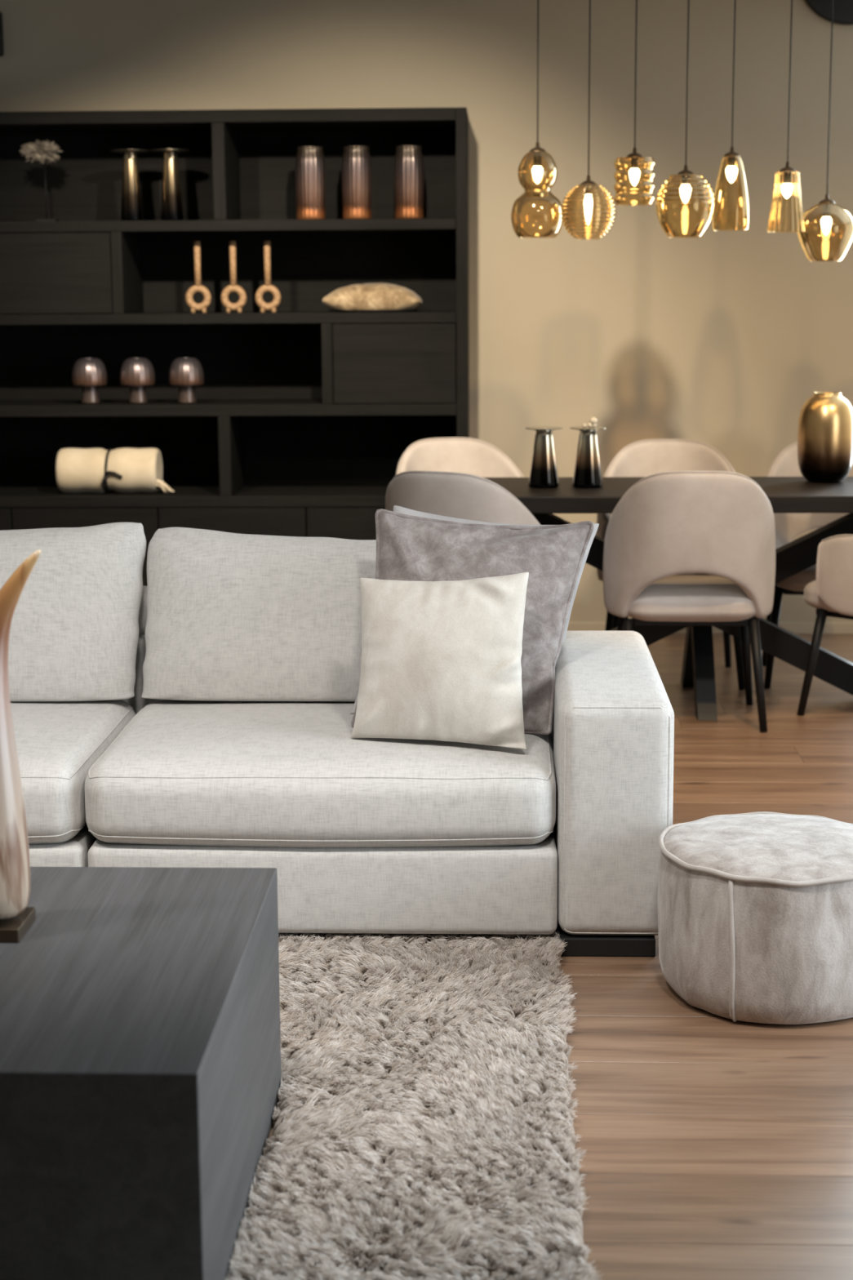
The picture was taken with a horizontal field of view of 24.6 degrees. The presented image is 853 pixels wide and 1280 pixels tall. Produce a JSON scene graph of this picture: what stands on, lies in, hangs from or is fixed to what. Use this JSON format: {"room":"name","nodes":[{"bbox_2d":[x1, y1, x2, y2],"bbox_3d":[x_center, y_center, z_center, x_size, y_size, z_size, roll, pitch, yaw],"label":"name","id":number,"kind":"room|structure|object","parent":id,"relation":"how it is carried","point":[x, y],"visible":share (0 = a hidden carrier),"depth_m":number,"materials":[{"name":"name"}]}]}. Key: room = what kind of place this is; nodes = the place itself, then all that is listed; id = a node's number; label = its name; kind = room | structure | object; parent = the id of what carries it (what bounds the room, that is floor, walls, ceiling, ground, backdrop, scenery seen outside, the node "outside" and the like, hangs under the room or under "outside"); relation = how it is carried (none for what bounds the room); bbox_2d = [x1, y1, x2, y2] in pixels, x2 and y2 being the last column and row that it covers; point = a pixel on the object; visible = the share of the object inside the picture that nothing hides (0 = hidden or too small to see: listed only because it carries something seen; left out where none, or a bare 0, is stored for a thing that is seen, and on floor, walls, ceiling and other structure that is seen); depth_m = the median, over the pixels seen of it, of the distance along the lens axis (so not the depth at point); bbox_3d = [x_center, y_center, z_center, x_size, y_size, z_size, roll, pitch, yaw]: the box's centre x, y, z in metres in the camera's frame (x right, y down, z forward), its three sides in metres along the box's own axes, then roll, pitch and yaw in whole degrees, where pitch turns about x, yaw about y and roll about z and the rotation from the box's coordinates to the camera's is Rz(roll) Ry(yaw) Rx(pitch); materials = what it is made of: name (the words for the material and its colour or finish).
{"room":"living room","nodes":[
{"label":"living room","id":0,"kind":"room"},
{"bbox_2d":[0,0,852,622],"bbox_3d":[-0.190,-1.375,8.214,7.700,2.830,0.150,0,10,2],"label":"wall","id":1,"kind":"structure","parent":0,"point":[721,340],"depth_m":8.01,"materials":[{"name":"paint"}]},
{"bbox_2d":[0,11,4,57],"bbox_3d":[-1.816,-2.466,7.968,0.180,0.178,0.069,0,10,2],"label":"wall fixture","id":2,"kind":"object","parent":1,"relation":"attached to","point":[2,42],"visible":1,"depth_m":7.96,"materials":[{"name":"black"}]},
{"bbox_2d":[567,622,852,634],"bbox_3d":[1.139,-0.050,8.318,1.850,0.050,0.014,0,10,2],"label":"baseboard","id":3,"kind":"structure","parent":1,"relation":"attached to","point":[796,628],"depth_m":8.29,"materials":[{"name":"paint"}]},
{"bbox_2d":[804,0,852,25],"bbox_3d":[1.690,-2.533,7.840,0.383,0.136,0.036,0,10,2],"label":"disc","id":4,"kind":"object","parent":1,"relation":"attached to","point":[842,9],"visible":0.99,"depth_m":7.83,"materials":[{"name":"black metal"}]},
{"bbox_2d":[557,634,852,1279],"bbox_3d":[-0.386,0.959,3.054,7.400,0.060,10.840,0,10,2],"label":"floor","id":5,"kind":"structure","parent":0,"point":[717,1147],"depth_m":3.61,"materials":[{"name":"brown wood"}]},
{"bbox_2d":[0,107,469,586],"bbox_3d":[-1.040,-1.034,7.974,2.420,2.135,0.455,0,10,2],"label":"bookcase","id":6,"kind":"object","parent":5,"relation":"on","point":[303,418],"visible":0.72,"depth_m":8.02,"materials":[{"name":"black wood"}]},
{"bbox_2d":[19,140,63,221],"bbox_3d":[-1.522,-1.818,7.764,0.170,0.319,0.094,0,10,2],"label":"ornament","id":7,"kind":"object","parent":6,"relation":"on","point":[42,151],"visible":0.99,"depth_m":7.73,"materials":[{"name":"black metal"}]},
{"bbox_2d":[71,358,106,404],"bbox_3d":[-1.351,-1.038,7.856,0.140,0.181,0.140,0,10,2],"label":"table lamp","id":8,"kind":"object","parent":6,"relation":"on","point":[90,374],"visible":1,"depth_m":7.81,"materials":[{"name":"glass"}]},
{"bbox_2d":[71,358,106,386],"bbox_3d":[-1.351,-1.074,7.849,0.140,0.107,0.140,0,10,2],"label":"lampshade","id":9,"kind":"object","parent":8,"relation":"on","point":[86,371],"depth_m":7.80,"materials":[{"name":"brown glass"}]},
{"bbox_2d":[55,448,174,493],"bbox_3d":[-1.256,-0.688,7.949,0.468,0.183,0.197,0,10,2],"label":"throw","id":10,"kind":"object","parent":6,"relation":"on","point":[77,470],"visible":1,"depth_m":7.88,"materials":[{"name":"beige fabric"}]},
{"bbox_2d":[110,149,150,220],"bbox_3d":[-1.169,-1.796,7.754,0.156,0.274,0.156,0,10,2],"label":"candle holder","id":11,"kind":"object","parent":6,"relation":"on","point":[131,209],"visible":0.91,"depth_m":7.73,"materials":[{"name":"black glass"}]},
{"bbox_2d":[120,357,155,404],"bbox_3d":[-1.158,-1.038,7.848,0.140,0.181,0.140,0,10,2],"label":"table lamp","id":12,"kind":"object","parent":6,"relation":"on","point":[136,373],"visible":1,"depth_m":7.80,"materials":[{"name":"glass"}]},
{"bbox_2d":[120,357,155,386],"bbox_3d":[-1.158,-1.074,7.842,0.140,0.107,0.140,0,10,2],"label":"lampshade","id":13,"kind":"object","parent":12,"relation":"on","point":[136,371],"depth_m":7.79,"materials":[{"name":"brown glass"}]},
{"bbox_2d":[150,149,190,220],"bbox_3d":[-1.009,-1.796,7.748,0.156,0.274,0.156,0,10,2],"label":"candle holder","id":14,"kind":"object","parent":6,"relation":"on","point":[171,209],"visible":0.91,"depth_m":7.72,"materials":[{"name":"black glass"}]},
{"bbox_2d":[168,357,204,404],"bbox_3d":[-0.961,-1.038,7.841,0.140,0.181,0.140,0,10,2],"label":"table lamp","id":15,"kind":"object","parent":6,"relation":"on","point":[186,373],"visible":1,"depth_m":7.79,"materials":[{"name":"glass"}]},
{"bbox_2d":[168,357,204,385],"bbox_3d":[-0.961,-1.074,7.835,0.140,0.107,0.140,0,10,2],"label":"lampshade","id":16,"kind":"object","parent":15,"relation":"on","point":[183,371],"depth_m":7.78,"materials":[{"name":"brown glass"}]},
{"bbox_2d":[185,241,211,313],"bbox_3d":[-0.911,-1.445,7.807,0.103,0.281,0.029,0,10,2],"label":"candle holder","id":17,"kind":"object","parent":6,"relation":"on","point":[194,307],"visible":1,"depth_m":7.80,"materials":[{"name":"wood"}]},
{"bbox_2d":[221,240,246,313],"bbox_3d":[-0.770,-1.445,7.802,0.103,0.281,0.029,0,10,2],"label":"candle holder","id":18,"kind":"object","parent":6,"relation":"on","point":[233,287],"visible":1,"depth_m":7.80,"materials":[{"name":"wood"}]},
{"bbox_2d":[255,240,280,312],"bbox_3d":[-0.632,-1.445,7.796,0.103,0.281,0.029,0,10,2],"label":"candle holder","id":19,"kind":"object","parent":6,"relation":"on","point":[267,287],"visible":1,"depth_m":7.79,"materials":[{"name":"ceramic"}]},
{"bbox_2d":[295,146,325,219],"bbox_3d":[-0.457,-1.799,7.726,0.118,0.282,0.118,0,10,2],"label":"ribbed vase","id":20,"kind":"object","parent":6,"relation":"on","point":[310,171],"visible":0.94,"depth_m":7.68,"materials":[{"name":"brown glass"}]},
{"bbox_2d":[342,146,371,218],"bbox_3d":[-0.275,-1.799,7.719,0.118,0.282,0.118,6,12,30],"label":"ribbed vase","id":21,"kind":"object","parent":6,"relation":"on","point":[356,160],"visible":0.83,"depth_m":7.68,"materials":[{"name":"brown glass"}]},
{"bbox_2d":[322,283,422,311],"bbox_3d":[-0.214,-1.375,7.860,0.391,0.113,0.282,0,10,2],"label":"cushion","id":22,"kind":"object","parent":6,"relation":"on","point":[367,297],"visible":1,"depth_m":7.74,"materials":[{"name":"fabric"}]},
{"bbox_2d":[394,145,423,218],"bbox_3d":[-0.069,-1.799,7.712,0.118,0.282,0.118,4,11,23],"label":"ribbed vase","id":23,"kind":"object","parent":6,"relation":"on","point":[408,159],"visible":0.9,"depth_m":7.67,"materials":[{"name":"brown glass"}]},
{"bbox_2d":[0,522,674,956],"bbox_3d":[-0.675,0.187,4.720,2.468,0.875,0.963,0,10,2],"label":"sofa","id":24,"kind":"object","parent":5,"relation":"on","point":[218,735],"visible":0.76,"depth_m":4.32,"materials":[{"name":"fabric"}]},
{"bbox_2d":[10,699,135,844],"bbox_3d":[-1.269,0.303,4.690,1.044,0.232,0.819,0,10,2],"label":"seat cushion","id":25,"kind":"object","parent":24,"relation":"on","point":[59,743],"depth_m":4.42,"materials":[{"name":"fabric"}]},
{"bbox_2d":[0,522,146,701],"bbox_3d":[-1.304,-0.077,4.960,1.199,0.436,0.237,0,10,2],"label":"cushion","id":26,"kind":"object","parent":24,"relation":"on","point":[74,636],"depth_m":4.87,"materials":[{"name":"fabric"}]},
{"bbox_2d":[137,585,146,635],"bbox_3d":[-0.823,-0.082,5.090,0.292,0.136,0.120,0,10,2],"label":"bolster pillow","id":27,"kind":"object","parent":24,"relation":"on","point":[142,619],"visible":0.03,"depth_m":5.03,"materials":[{"name":"fabric"}]},
{"bbox_2d":[141,527,376,701],"bbox_3d":[-0.186,-0.070,4.925,1.071,0.422,0.236,0,10,2],"label":"cushion","id":28,"kind":"object","parent":24,"relation":"on","point":[231,616],"depth_m":4.85,"materials":[{"name":"fabric"}]},
{"bbox_2d":[84,699,555,848],"bbox_3d":[-0.224,0.305,4.652,1.049,0.230,0.817,0,10,2],"label":"seat cushion","id":29,"kind":"object","parent":24,"relation":"on","point":[165,773],"depth_m":4.28,"materials":[{"name":"fabric"}]},
{"bbox_2d":[351,572,528,749],"bbox_3d":[0.035,0.036,4.437,0.427,0.378,0.175,3,11,16],"label":"throw pillow","id":30,"kind":"object","parent":24,"relation":"on","point":[441,660],"visible":1,"depth_m":4.39,"materials":[{"name":"white fabric"}]},
{"bbox_2d":[351,508,594,734],"bbox_3d":[0.109,-0.045,4.582,0.566,0.502,0.216,0,10,2],"label":"throw pillow","id":31,"kind":"object","parent":24,"relation":"on","point":[410,548],"visible":0.49,"depth_m":4.57,"materials":[{"name":"fabric"}]},
{"bbox_2d":[350,505,599,713],"bbox_3d":[0.117,-0.072,4.730,0.608,0.494,0.182,0,10,2],"label":"throw pillow","id":32,"kind":"object","parent":24,"relation":"on","point":[399,509],"visible":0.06,"depth_m":4.75,"materials":[{"name":"grey fabric"}]},
{"bbox_2d":[224,919,603,1279],"bbox_3d":[-0.875,0.914,3.120,2.218,0.009,3.150,0,10,2],"label":"shag rug","id":33,"kind":"object","parent":5,"relation":"on","point":[422,1128],"visible":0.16,"depth_m":3.38,"materials":[{"name":"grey carpet"}]},
{"bbox_2d":[0,866,281,1279],"bbox_3d":[-0.894,0.696,3.099,1.222,0.421,0.935,0,10,2],"label":"coffee table","id":34,"kind":"object","parent":33,"relation":"on","point":[140,1075],"visible":0.88,"depth_m":2.73,"materials":[{"name":"black wood"}]},
{"bbox_2d":[0,550,40,942],"bbox_3d":[-0.692,0.167,3.111,0.169,0.614,0.126,0,10,2],"label":"sculpture","id":35,"kind":"object","parent":34,"relation":"on","point":[16,918],"visible":1,"depth_m":3.10,"materials":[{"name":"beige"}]},
{"bbox_2d":[395,437,524,477],"bbox_3d":[0.166,-0.317,7.506,0.575,0.876,0.606,-4,11,-18],"label":"dining chair","id":36,"kind":"object","parent":5,"relation":"on","point":[473,456],"visible":0.17,"depth_m":7.68,"materials":[{"name":"beige fabric"}]},
{"bbox_2d":[385,471,540,524],"bbox_3d":[0.154,-0.156,6.611,0.575,0.876,0.606,5,11,26],"label":"dining chair","id":37,"kind":"object","parent":5,"relation":"on","point":[461,495],"visible":0.22,"depth_m":6.28,"materials":[{"name":"beige fabric"}]},
{"bbox_2d":[484,476,852,720],"bbox_3d":[0.971,-0.163,6.924,1.820,0.764,0.690,0,10,2],"label":"dining table","id":38,"kind":"object","parent":5,"relation":"on","point":[785,495],"visible":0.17,"depth_m":6.83,"materials":[{"name":"black wood"}]},
{"bbox_2d":[524,426,563,488],"bbox_3d":[0.410,-0.637,6.835,0.132,0.206,0.132,0,10,2],"label":"candle holder","id":39,"kind":"object","parent":38,"relation":"on","point":[544,470],"visible":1,"depth_m":6.80,"materials":[{"name":"black glass"}]},
{"bbox_2d":[568,426,607,488],"bbox_3d":[0.563,-0.637,6.829,0.132,0.206,0.132,0,10,2],"label":"candle holder","id":40,"kind":"object","parent":38,"relation":"on","point":[588,471],"visible":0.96,"depth_m":6.79,"materials":[{"name":"black glass"}]},
{"bbox_2d":[582,417,597,427],"bbox_3d":[0.568,-0.756,6.807,0.051,0.038,0.027,0,10,2],"label":"ornament","id":41,"kind":"object","parent":40,"relation":"on","point":[593,420],"visible":1,"depth_m":6.80,"materials":[{"name":"beige"}]},
{"bbox_2d":[797,391,852,482],"bbox_3d":[1.418,-0.720,6.954,0.197,0.316,0.197,0,10,2],"label":"vase","id":42,"kind":"object","parent":38,"relation":"on","point":[825,421],"visible":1,"depth_m":6.88,"materials":[{"name":"gold glass"}]},
{"bbox_2d":[595,439,744,689],"bbox_3d":[0.922,-0.293,7.353,0.575,0.876,0.606,0,10,2],"label":"dining chair","id":43,"kind":"object","parent":5,"relation":"on","point":[644,458],"visible":0.18,"depth_m":7.52,"materials":[{"name":"beige fabric"}]},
{"bbox_2d":[603,471,775,732],"bbox_3d":[0.884,-0.158,6.599,0.575,0.876,0.606,0,10,3],"label":"dining chair","id":44,"kind":"object","parent":5,"relation":"on","point":[667,528],"visible":0.99,"depth_m":6.36,"materials":[{"name":"beige fabric"}]},
{"bbox_2d":[657,811,852,1024],"bbox_3d":[0.735,0.567,4.082,0.502,0.329,0.502,0,10,2],"label":"pouf","id":45,"kind":"object","parent":5,"relation":"on","point":[755,909],"visible":1,"depth_m":3.88,"materials":[{"name":"fabric"}]},
{"bbox_2d":[761,441,852,688],"bbox_3d":[1.522,-0.293,7.330,0.575,0.876,0.606,1,10,8],"label":"dining chair","id":46,"kind":"object","parent":5,"relation":"on","point":[788,526],"visible":0.24,"depth_m":7.47,"materials":[{"name":"beige fabric"}]},
{"bbox_2d":[796,534,852,715],"bbox_3d":[1.631,-0.171,6.646,0.575,0.876,0.606,-10,14,-44],"label":"dining chair","id":47,"kind":"object","parent":5,"relation":"on","point":[831,593],"visible":1,"depth_m":6.54,"materials":[{"name":"beige fabric"}]},
{"bbox_3d":[-0.402,-1.724,2.573,7.700,0.150,11.140,0,10,2],"label":"ceiling","id":48,"kind":"structure","parent":0,"visible":0},
{"bbox_2d":[511,0,563,238],"bbox_3d":[0.380,-1.882,6.683,0.181,0.999,0.181,0,10,2],"label":"pendant lamp","id":49,"kind":"object","parent":48,"relation":"hanging from","point":[537,152],"visible":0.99,"depth_m":6.71,"materials":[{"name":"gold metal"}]},
{"bbox_2d":[533,155,541,166],"bbox_3d":[0.381,-1.650,6.725,0.028,0.048,0.028,0,10,2],"label":"socket","id":50,"kind":"object","parent":49,"relation":"attached to","point":[537,159],"depth_m":6.72,"materials":[{"name":"gold metal"}]},
{"bbox_2d":[560,0,617,239],"bbox_3d":[0.546,-1.858,6.569,0.193,1.008,0.193,8,13,38],"label":"pendant lamp","id":51,"kind":"object","parent":48,"relation":"hanging from","point":[589,187],"visible":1,"depth_m":6.59,"materials":[{"name":"gold metal"}]},
{"bbox_2d":[584,186,592,195],"bbox_3d":[0.548,-1.523,6.630,0.028,0.030,0.028,0,10,2],"label":"socket","id":52,"kind":"object","parent":51,"relation":"attached to","point":[587,193],"depth_m":6.62,"materials":[{"name":"gold metal"}]},
{"bbox_2d":[613,0,655,205],"bbox_3d":[0.712,-1.935,6.661,0.142,0.892,0.142,0,10,2],"label":"pendant lamp","id":53,"kind":"object","parent":48,"relation":"hanging from","point":[634,173],"visible":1,"depth_m":6.69,"materials":[{"name":"gold metal"}]},
{"bbox_2d":[631,157,639,168],"bbox_3d":[0.714,-1.634,6.715,0.028,0.036,0.028,0,10,2],"label":"socket","id":54,"kind":"object","parent":53,"relation":"attached to","point":[634,161],"depth_m":6.70,"materials":[{"name":"gold metal"}]},
{"bbox_2d":[655,0,715,238],"bbox_3d":[0.873,-1.860,6.557,0.202,1.004,0.202,0,10,-1],"label":"pendant lamp","id":55,"kind":"object","parent":48,"relation":"hanging from","point":[669,187],"visible":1,"depth_m":6.58,"materials":[{"name":"gold metal"}]},
{"bbox_2d":[681,175,689,182],"bbox_3d":[0.875,-1.553,6.612,0.028,0.031,0.028,0,10,2],"label":"socket","id":56,"kind":"object","parent":55,"relation":"attached to","point":[682,176],"depth_m":6.60,"materials":[{"name":"gold metal"}]},
{"bbox_2d":[711,0,749,231],"bbox_3d":[1.046,-1.896,6.676,0.128,0.978,0.127,0,10,2],"label":"pendant lamp","id":57,"kind":"object","parent":48,"relation":"hanging from","point":[731,171],"visible":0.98,"depth_m":6.71,"materials":[{"name":"gold metal"}]},
{"bbox_2d":[728,156,736,166],"bbox_3d":[1.048,-1.641,6.722,0.028,0.032,0.028,0,10,2],"label":"socket","id":58,"kind":"object","parent":57,"relation":"attached to","point":[731,160],"depth_m":6.71,"materials":[{"name":"gold metal"}]},
{"bbox_2d":[767,0,804,232],"bbox_3d":[1.214,-1.867,6.543,0.127,0.989,0.125,-8,13,-37],"label":"pendant lamp","id":59,"kind":"object","parent":48,"relation":"hanging from","point":[787,188],"visible":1,"depth_m":6.59,"materials":[{"name":"gold metal"}]},
{"bbox_2d":[783,172,791,183],"bbox_3d":[1.216,-1.556,6.598,0.028,0.038,0.028,0,10,2],"label":"socket","id":60,"kind":"object","parent":59,"relation":"attached to","point":[787,175],"depth_m":6.59,"materials":[{"name":"gold metal"}]},
{"bbox_2d":[796,0,852,261],"bbox_3d":[1.375,-1.843,6.673,0.199,1.085,0.199,0,10,2],"label":"pendant lamp","id":61,"kind":"object","parent":48,"relation":"hanging from","point":[826,206],"visible":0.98,"depth_m":6.70,"materials":[{"name":"gold metal"}]},
{"bbox_2d":[822,213,830,217],"bbox_3d":[1.377,-1.478,6.739,0.028,0.043,0.028,0,10,2],"label":"socket","id":62,"kind":"object","parent":61,"relation":"attached to","point":[824,215],"depth_m":6.73,"materials":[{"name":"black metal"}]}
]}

